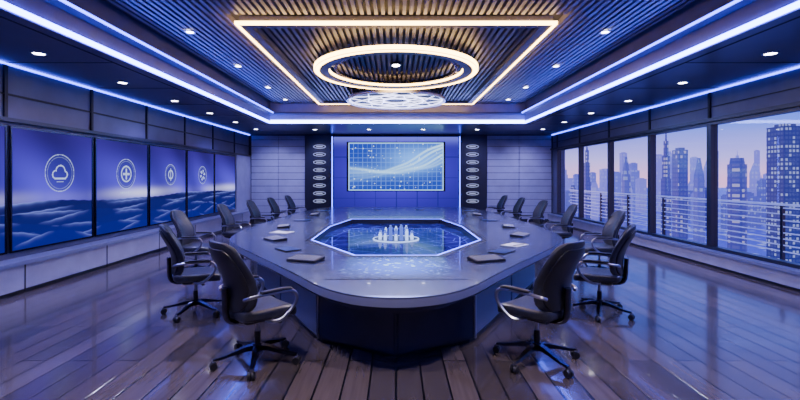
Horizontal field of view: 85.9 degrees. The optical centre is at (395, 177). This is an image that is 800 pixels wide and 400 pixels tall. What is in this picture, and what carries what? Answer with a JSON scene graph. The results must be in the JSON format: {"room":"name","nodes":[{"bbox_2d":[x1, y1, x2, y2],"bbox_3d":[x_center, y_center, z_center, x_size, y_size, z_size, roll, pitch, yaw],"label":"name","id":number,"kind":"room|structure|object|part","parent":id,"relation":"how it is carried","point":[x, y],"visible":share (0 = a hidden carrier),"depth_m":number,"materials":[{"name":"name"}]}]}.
{"room":"conference room","nodes":[
{"label":"conference room","id":0,"kind":"room"},
{"bbox_2d":[0,63,248,260],"bbox_3d":[-6.250,-0.375,7.450,0.300,4.350,21.500,0,0,0],"label":"wall","id":1,"kind":"structure","parent":0,"point":[21,82],"depth_m":8.76,"materials":[{"name":"paint"}]},
{"bbox_2d":[0,124,6,254],"bbox_3d":[-6.065,0.180,5.750,0.070,2.000,1.840,0,0,0],"label":"wall display","id":2,"kind":"object","parent":1,"relation":"attached to","point":[3,128],"visible":1,"depth_m":6.62,"materials":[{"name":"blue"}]},
{"bbox_2d":[7,126,92,252],"bbox_3d":[-6.065,0.180,7.650,0.070,2.000,1.840,0,0,0],"label":"wall display","id":3,"kind":"object","parent":1,"relation":"attached to","point":[50,173],"visible":1,"depth_m":7.46,"materials":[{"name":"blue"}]},
{"bbox_2d":[93,137,147,236],"bbox_3d":[-6.065,0.180,9.550,0.070,2.000,1.840,0,0,0],"label":"wall display","id":4,"kind":"object","parent":1,"relation":"attached to","point":[120,168],"visible":1,"depth_m":9.40,"materials":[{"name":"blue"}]},
{"bbox_2d":[0,64,250,291],"bbox_3d":[-5.938,0.005,7.450,0.325,3.550,20.900,0,0,0],"label":"trim","id":5,"kind":"structure","parent":1,"relation":"attached to","point":[243,161],"depth_m":10.47,"materials":[{"name":"black"}]},
{"bbox_2d":[148,145,185,225],"bbox_3d":[-6.065,0.180,11.450,0.070,2.000,1.840,0,0,0],"label":"wall display","id":6,"kind":"object","parent":1,"relation":"attached to","point":[166,165],"visible":0.96,"depth_m":11.28,"materials":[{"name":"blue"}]},
{"bbox_2d":[186,150,213,218],"bbox_3d":[-6.065,0.180,13.350,0.070,2.000,1.840,0,0,0],"label":"wall display","id":7,"kind":"object","parent":1,"relation":"attached to","point":[199,165],"visible":1,"depth_m":13.23,"materials":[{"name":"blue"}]},
{"bbox_2d":[214,153,235,212],"bbox_3d":[-6.065,0.180,15.250,0.070,2.000,1.840,0,0,0],"label":"wall display","id":8,"kind":"object","parent":1,"relation":"attached to","point":[224,165],"visible":0.94,"depth_m":15.25,"materials":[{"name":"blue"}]},
{"bbox_2d":[0,0,799,134],"bbox_3d":[0.200,-1.968,7.450,12.600,0.385,20.900,0,0,0],"label":"led strip lights","id":9,"kind":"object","parent":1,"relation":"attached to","point":[3,4],"depth_m":7.68},
{"bbox_2d":[104,0,693,100],"bbox_3d":[0.200,-2.625,7.450,13.200,0.150,21.500,0,0,0],"label":"ceiling","id":10,"kind":"structure","parent":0,"point":[555,17],"depth_m":6.67,"materials":[{"name":"paint"}]},
{"bbox_2d":[0,221,799,399],"bbox_3d":[0.200,1.875,7.450,13.200,0.150,21.500,0,0,0],"label":"floor","id":11,"kind":"structure","parent":0,"point":[697,331],"depth_m":4.46,"materials":[{"name":"brown wood"}]},
{"bbox_2d":[0,209,250,299],"bbox_3d":[-5.920,1.540,7.440,0.360,0.520,20.880,0,0,0],"label":"wall ledge","id":12,"kind":"object","parent":11,"relation":"on","point":[43,269],"visible":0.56,"depth_m":7.93,"materials":[{"name":"grey"}]},
{"bbox_2d":[159,224,221,321],"bbox_3d":[-2.703,1.201,5.770,0.839,1.198,0.795,0,0,-26],"label":"office chair","id":13,"kind":"object","parent":11,"relation":"on","point":[196,276],"visible":0.95,"depth_m":5.55,"materials":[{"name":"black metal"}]},
{"bbox_2d":[170,210,218,269],"bbox_3d":[-3.733,1.201,8.027,0.838,1.198,0.795,0,0,-4],"label":"office chair","id":14,"kind":"object","parent":11,"relation":"on","point":[186,234],"visible":0.62,"depth_m":7.98,"materials":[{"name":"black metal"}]},
{"bbox_2d":[217,204,250,256],"bbox_3d":[-3.761,1.207,10.128,0.830,1.186,0.787,0,0,-1],"label":"office chair","id":15,"kind":"object","parent":11,"relation":"on","point":[228,222],"visible":0.72,"depth_m":10.07,"materials":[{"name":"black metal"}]},
{"bbox_2d":[209,240,300,380],"bbox_3d":[-1.388,1.190,4.232,0.855,1.220,0.810,0,0,-44],"label":"office chair","id":16,"kind":"object","parent":11,"relation":"on","point":[242,301],"visible":1,"depth_m":3.97,"materials":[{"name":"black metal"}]},
{"bbox_2d":[246,200,274,226],"bbox_3d":[-3.711,1.207,11.928,0.830,1.186,0.787,0,0,1],"label":"office chair","id":17,"kind":"object","parent":11,"relation":"on","point":[255,217],"visible":0.68,"depth_m":11.93,"materials":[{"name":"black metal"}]},
{"bbox_2d":[267,197,291,220],"bbox_3d":[-3.610,1.207,13.528,0.830,1.186,0.787,0,0,3],"label":"office chair","id":18,"kind":"object","parent":11,"relation":"on","point":[275,211],"visible":0.54,"depth_m":13.54,"materials":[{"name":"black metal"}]},
{"bbox_2d":[284,195,305,214],"bbox_3d":[-3.508,1.207,15.229,0.830,1.186,0.787,0,0,5],"label":"office chair","id":19,"kind":"object","parent":11,"relation":"on","point":[292,207],"visible":0.55,"depth_m":15.25,"materials":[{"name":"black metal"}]},
{"bbox_2d":[229,207,562,357],"bbox_3d":[0.000,1.336,9.757,6.219,0.927,11.994,0,0,0],"label":"conference table","id":20,"kind":"object","parent":11,"relation":"on","point":[395,282],"visible":0.98,"depth_m":5.22,"materials":[{"name":"laminate"}]},
{"bbox_2d":[263,235,286,241],"bbox_3d":[-2.050,1.025,7.300,0.260,0.049,0.420,0,0,-38],"label":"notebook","id":21,"kind":"object","parent":20,"relation":"on","point":[275,238],"visible":1,"depth_m":7.21,"materials":[{"name":"grey paper"}]},
{"bbox_2d":[269,230,294,233],"bbox_3d":[-2.200,1.038,8.300,0.380,0.023,0.280,0,0,21],"label":"notepad","id":22,"kind":"object","parent":20,"relation":"on","point":[277,231],"visible":1,"depth_m":8.25,"materials":[{"name":"white paper"}]},
{"bbox_2d":[277,224,290,227],"bbox_3d":[-2.400,1.025,9.200,0.260,0.049,0.420,0,0,-10],"label":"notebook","id":23,"kind":"object","parent":20,"relation":"on","point":[282,225],"visible":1,"depth_m":9.06,"materials":[{"name":"white paper"}]},
{"bbox_2d":[275,246,301,251],"bbox_3d":[-1.580,1.041,6.300,0.260,0.017,0.360,0,0,-40],"label":"tablet computer","id":24,"kind":"object","parent":20,"relation":"on","point":[289,248],"visible":1,"depth_m":6.23,"materials":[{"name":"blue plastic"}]},
{"bbox_2d":[294,219,310,220],"bbox_3d":[-2.300,1.041,10.600,0.360,0.017,0.260,0,0,4],"label":"tablet computer","id":25,"kind":"object","parent":20,"relation":"on","point":[297,219],"visible":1,"depth_m":10.52,"materials":[{"name":"blue glass"}]},
{"bbox_2d":[286,254,324,262],"bbox_3d":[-1.150,1.025,5.480,0.420,0.049,0.260,0,0,20],"label":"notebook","id":26,"kind":"object","parent":20,"relation":"on","point":[299,257],"visible":1,"depth_m":5.42,"materials":[{"name":"grey paper"}]},
{"bbox_2d":[467,254,505,262],"bbox_3d":[1.150,1.025,5.480,0.420,0.049,0.260,0,0,-20],"label":"control keypad","id":27,"kind":"object","parent":20,"relation":"on","point":[491,257],"visible":1,"depth_m":5.42,"materials":[{"name":"black plastic"}]},
{"bbox_2d":[488,248,515,254],"bbox_3d":[1.500,1.041,6.100,0.260,0.017,0.360,0,0,40],"label":"tablet computer","id":28,"kind":"object","parent":20,"relation":"on","point":[497,251],"visible":1,"depth_m":6.04,"materials":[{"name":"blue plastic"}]},
{"bbox_2d":[501,224,514,227],"bbox_3d":[2.400,1.025,9.200,0.260,0.049,0.420,0,0,10],"label":"control keypad","id":29,"kind":"object","parent":20,"relation":"on","point":[502,225],"visible":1,"depth_m":9.06,"materials":[{"name":"black plastic"}]},
{"bbox_2d":[500,242,528,247],"bbox_3d":[1.850,1.038,6.700,0.380,0.023,0.280,0,0,-44],"label":"notepad","id":30,"kind":"object","parent":20,"relation":"on","point":[513,244],"visible":1,"depth_m":6.66,"materials":[{"name":"white paper"}]},
{"bbox_2d":[510,232,529,236],"bbox_3d":[2.250,1.025,7.800,0.260,0.049,0.420,0,0,33],"label":"control keypad","id":31,"kind":"object","parent":20,"relation":"on","point":[515,234],"visible":1,"depth_m":7.68,"materials":[{"name":"black plastic"}]},
{"bbox_2d":[486,195,507,214],"bbox_3d":[3.543,1.207,15.249,0.830,1.186,0.787,0,0,-5],"label":"office chair","id":32,"kind":"object","parent":11,"relation":"on","point":[500,206],"visible":0.56,"depth_m":15.30,"materials":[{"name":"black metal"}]},
{"bbox_2d":[501,197,524,220],"bbox_3d":[3.641,1.207,13.544,0.830,1.186,0.787,0,0,-1],"label":"office chair","id":33,"kind":"object","parent":11,"relation":"on","point":[516,212],"visible":0.61,"depth_m":13.60,"materials":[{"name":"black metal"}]},
{"bbox_2d":[519,200,547,226],"bbox_3d":[3.742,1.207,11.813,0.830,1.186,0.787,0,0,-3],"label":"office chair","id":34,"kind":"object","parent":11,"relation":"on","point":[538,218],"visible":0.59,"depth_m":11.87,"materials":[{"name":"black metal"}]},
{"bbox_2d":[493,240,584,377],"bbox_3d":[1.376,1.190,4.217,0.810,1.220,0.855,0,0,-41],"label":"office chair","id":35,"kind":"object","parent":11,"relation":"on","point":[549,302],"visible":1,"depth_m":3.97,"materials":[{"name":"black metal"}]},
{"bbox_2d":[544,204,577,238],"bbox_3d":[3.788,1.207,10.006,0.830,1.186,0.787,0,0,6],"label":"office chair","id":36,"kind":"object","parent":11,"relation":"on","point":[566,224],"visible":0.69,"depth_m":9.97,"materials":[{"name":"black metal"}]},
{"bbox_2d":[580,210,625,276],"bbox_3d":[3.757,1.201,7.897,0.839,1.198,0.795,0,0,8],"label":"office chair","id":37,"kind":"object","parent":11,"relation":"on","point":[610,236],"visible":0.78,"depth_m":7.89,"materials":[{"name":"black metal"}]},
{"bbox_2d":[572,224,635,321],"bbox_3d":[2.706,1.201,5.698,0.839,1.198,0.795,0,0,30],"label":"office chair","id":38,"kind":"object","parent":11,"relation":"on","point":[610,276],"visible":0.95,"depth_m":5.51,"materials":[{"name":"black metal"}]},
{"bbox_2d":[0,0,799,134],"bbox_3d":[0.200,-2.172,7.450,12.600,0.755,20.900,0,0,0],"label":"ceiling","id":39,"kind":"structure","parent":0,"point":[737,58],"depth_m":7.80,"materials":[{"name":"paint"}]},
{"bbox_2d":[29,51,47,55],"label":"recessed light","id":40,"kind":"object","parent":39,"relation":"in","point":[38,53],"depth_m":6.20,"materials":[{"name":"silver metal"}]},
{"bbox_2d":[116,81,128,83],"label":"recessed light","id":41,"kind":"object","parent":39,"relation":"in","point":[120,82],"depth_m":8.08,"materials":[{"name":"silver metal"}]},
{"bbox_2d":[184,30,195,33],"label":"recessed light","id":42,"kind":"object","parent":39,"relation":"in","point":[186,31],"depth_m":7.21,"materials":[{"name":"silver metal"}]},
{"bbox_2d":[256,28,535,100],"bbox_3d":[0.000,-2.475,10.160,4.680,0.110,6.920,0,0,0],"label":"ceiling slats","id":43,"kind":"object","parent":39,"relation":"attached to","point":[300,47],"depth_m":8.29,"materials":[{"name":"brown wood"}]},
{"bbox_2d":[234,16,557,104],"bbox_3d":[0.000,-2.425,10.160,4.940,0.150,7.180,0,0,0],"label":"ceiling light strip","id":44,"kind":"object","parent":39,"relation":"attached to","point":[248,25],"visible":0.88,"depth_m":6.62,"materials":[{"name":"white plastic"}]},
{"bbox_2d":[314,40,477,89],"bbox_3d":[0.000,-2.305,9.050,3.400,0.230,3.400,0,0,0],"label":"ceiling light","id":45,"kind":"object","parent":39,"relation":"attached to","point":[322,65],"visible":1,"depth_m":8.48,"materials":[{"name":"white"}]},
{"bbox_2d":[346,90,445,109],"bbox_3d":[0.000,-2.305,12.400,2.840,0.230,2.840,0,0,0],"label":"ceiling light","id":46,"kind":"object","parent":39,"relation":"attached to","point":[372,99],"visible":0.99,"depth_m":12.27,"materials":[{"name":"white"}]},
{"bbox_2d":[107,0,694,103],"bbox_3d":[0.070,-2.505,7.650,8.140,0.090,13.200,0,0,0],"label":"ceiling slats perimeter","id":47,"kind":"structure","parent":39,"relation":"attached to","point":[576,41],"depth_m":7.09,"materials":[{"name":"wood"}]},
{"bbox_2d":[599,30,610,33],"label":"recessed light","id":48,"kind":"object","parent":39,"relation":"in","point":[604,31],"depth_m":7.21,"materials":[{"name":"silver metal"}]},
{"bbox_2d":[676,81,688,83],"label":"recessed light","id":49,"kind":"object","parent":39,"relation":"in","point":[683,82],"depth_m":8.08,"materials":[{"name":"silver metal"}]},
{"bbox_2d":[761,51,779,55],"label":"recessed light","id":50,"kind":"object","parent":39,"relation":"in","point":[772,52],"depth_m":6.20,"materials":[{"name":"silver metal"}]},
{"bbox_2d":[250,135,551,212],"bbox_3d":[0.200,-0.375,18.050,12.600,4.350,0.300,0,0,0],"label":"wall","id":51,"kind":"structure","parent":0,"point":[278,146],"depth_m":17.90,"materials":[{"name":"black"}]},
{"bbox_2d":[305,135,486,210],"bbox_3d":[0.000,0.005,17.790,7.500,3.590,0.220,0,0,0],"label":"wall","id":52,"kind":"structure","parent":51,"relation":"attached to","point":[310,140],"depth_m":17.70,"materials":[{"name":"black"}]},
{"bbox_2d":[332,137,459,206],"bbox_3d":[0.000,0.000,17.690,5.280,3.400,0.020,0,0,0],"label":"video wall led edges","id":53,"kind":"object","parent":52,"relation":"attached to","point":[332,137],"depth_m":17.68,"materials":[{"name":"white plastic"}]},
{"bbox_2d":[349,143,442,189],"bbox_3d":[0.000,-0.470,17.675,3.900,1.960,0.001,0,0,0],"label":"screen","id":54,"kind":"object","parent":52,"relation":"attached to","point":[372,166],"visible":1,"depth_m":17.67,"materials":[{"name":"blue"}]},
{"bbox_2d":[313,145,478,202],"bbox_3d":[0.000,-0.170,17.690,6.821,2.401,0.024,0,0,0],"label":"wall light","id":55,"kind":"object","parent":52,"relation":"attached to","point":[314,145],"visible":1,"depth_m":17.68,"materials":[{"name":"white"}]},
{"bbox_3d":[0.000,-0.470,17.715,4.060,2.040,0.070,0,0,0],"label":"screen frame","id":56,"kind":"part","parent":52,"relation":"part of","materials":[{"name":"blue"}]},
{"bbox_2d":[251,136,550,220],"bbox_3d":[0.200,0.020,17.870,12.600,3.560,0.060,0,0,0],"label":"wall panels","id":57,"kind":"object","parent":51,"relation":"attached to","point":[260,169],"depth_m":17.85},
{"bbox_2d":[552,68,799,268],"bbox_3d":[6.650,-0.375,7.450,0.300,4.350,21.500,0,0,0],"label":"wall","id":58,"kind":"structure","parent":0,"point":[790,79],"depth_m":9.49,"materials":[{"name":"paint"}]},
{"bbox_2d":[557,146,578,218],"bbox_3d":[6.545,0.155,16.250,0.150,2.610,2.100,0,0,0],"label":"window","id":59,"kind":"structure","parent":58,"relation":"in","point":[573,147],"depth_m":17.24,"materials":[{"name":"black"}]},
{"bbox_2d":[579,140,607,224],"bbox_3d":[6.545,0.155,14.150,0.150,2.610,2.100,0,0,0],"label":"window","id":60,"kind":"structure","parent":58,"relation":"in","point":[581,147],"depth_m":15.14,"materials":[{"name":"black"}]},
{"bbox_2d":[608,133,648,234],"bbox_3d":[6.545,0.155,12.050,0.150,2.610,2.100,0,0,0],"label":"window","id":61,"kind":"structure","parent":58,"relation":"in","point":[610,142],"depth_m":13.04,"materials":[{"name":"black"}]},
{"bbox_2d":[547,213,799,291],"bbox_3d":[6.390,1.633,7.440,0.220,0.335,20.880,0,0,0],"label":"window sill","id":62,"kind":"structure","parent":58,"relation":"attached to","point":[786,277],"depth_m":8.51,"materials":[{"name":"black"}]},
{"bbox_2d":[550,86,799,149],"bbox_3d":[6.450,-1.460,7.450,0.100,0.620,20.900,0,0,0],"label":"trim","id":63,"kind":"structure","parent":58,"relation":"attached to","point":[793,104],"depth_m":9.21,"materials":[{"name":"black"}]},
{"bbox_2d":[649,122,708,248],"bbox_3d":[6.545,0.155,9.950,0.150,2.610,2.100,0,0,0],"label":"window","id":64,"kind":"structure","parent":58,"relation":"in","point":[652,136],"depth_m":10.94,"materials":[{"name":"black"}]},
{"bbox_2d":[570,190,799,259],"bbox_3d":[7.550,1.270,8.500,1.500,1.460,23.000,0,0,0],"label":"balcony railing","id":65,"kind":"object","parent":58,"relation":"attached to","point":[782,220],"visible":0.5,"depth_m":10.75,"materials":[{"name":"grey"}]},
{"bbox_2d":[709,106,799,268],"bbox_3d":[6.545,0.155,7.850,0.150,2.610,2.100,0,0,0],"label":"window","id":66,"kind":"structure","parent":58,"relation":"in","point":[713,126],"depth_m":8.84,"materials":[{"name":"black"}]},
{"label":"outside","id":67,"kind":"structure","parent":0,"visible":0},
{"bbox_2d":[334,137,457,206],"bbox_3d":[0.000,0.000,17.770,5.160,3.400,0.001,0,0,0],"label":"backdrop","id":68,"kind":"structure","parent":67,"point":[342,197],"depth_m":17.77,"materials":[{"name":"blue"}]},
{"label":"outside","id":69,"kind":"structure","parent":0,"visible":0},
{"bbox_2d":[576,188,765,255],"bbox_3d":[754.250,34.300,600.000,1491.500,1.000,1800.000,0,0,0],"label":"buildings","id":70,"kind":"structure","parent":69,"point":[750,249],"depth_m":271.70,"materials":[{"name":"blue"}]},
{"bbox_2d":[584,146,590,218],"bbox_3d":[82.174,8.584,185.000,2.409,50.431,2.409,0,0,0],"label":"skyscraper","id":71,"kind":"structure","parent":70,"relation":"on","point":[587,184],"depth_m":184.06,"materials":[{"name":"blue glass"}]},
{"bbox_2d":[621,157,630,226],"bbox_3d":[95.209,12.553,178.000,2.649,42.493,2.649,0,0,0],"label":"skyscraper","id":72,"kind":"structure","parent":70,"relation":"on","point":[626,179],"depth_m":176.88,"materials":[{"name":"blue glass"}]},
{"bbox_2d":[565,150,765,230],"bbox_3d":[430.371,-2.476,386.137,662.768,72.552,275.131,0,0,0],"label":"city skyline","id":73,"kind":"object","parent":70,"relation":"on","point":[757,184],"visible":0.24,"depth_m":423.19,"materials":[{"name":"blue"}]},
{"bbox_2d":[661,133,670,235],"bbox_3d":[103.605,7.401,165.000,2.456,52.797,2.456,0,0,0],"label":"skyscraper","id":74,"kind":"structure","parent":70,"relation":"on","point":[665,181],"depth_m":164.03,"materials":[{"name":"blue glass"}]},
{"bbox_2d":[672,148,687,239],"bbox_3d":[99.070,11.616,150.000,3.349,44.367,3.349,0,0,0],"label":"skyscraper","id":75,"kind":"structure","parent":70,"relation":"on","point":[679,155],"depth_m":148.34,"materials":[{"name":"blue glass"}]},
{"bbox_2d":[693,158,704,242],"bbox_3d":[126.837,12.714,180.000,3.014,42.172,3.014,0,0,0],"label":"skyscraper","id":76,"kind":"structure","parent":70,"relation":"on","point":[699,179],"depth_m":178.75,"materials":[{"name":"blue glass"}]},
{"bbox_2d":[727,158,746,251],"bbox_3d":[107.058,13.760,135.000,5.023,40.079,5.023,0,0,0],"label":"skyscraper","id":77,"kind":"structure","parent":70,"relation":"on","point":[736,168],"depth_m":133.13,"materials":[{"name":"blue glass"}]},
{"bbox_2d":[766,123,799,262],"bbox_3d":[108.558,9.384,120.000,5.581,48.833,5.581,0,0,0],"label":"skyscraper","id":78,"kind":"structure","parent":70,"relation":"on","point":[782,140],"depth_m":117.37,"materials":[{"name":"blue glass"}]}
]}

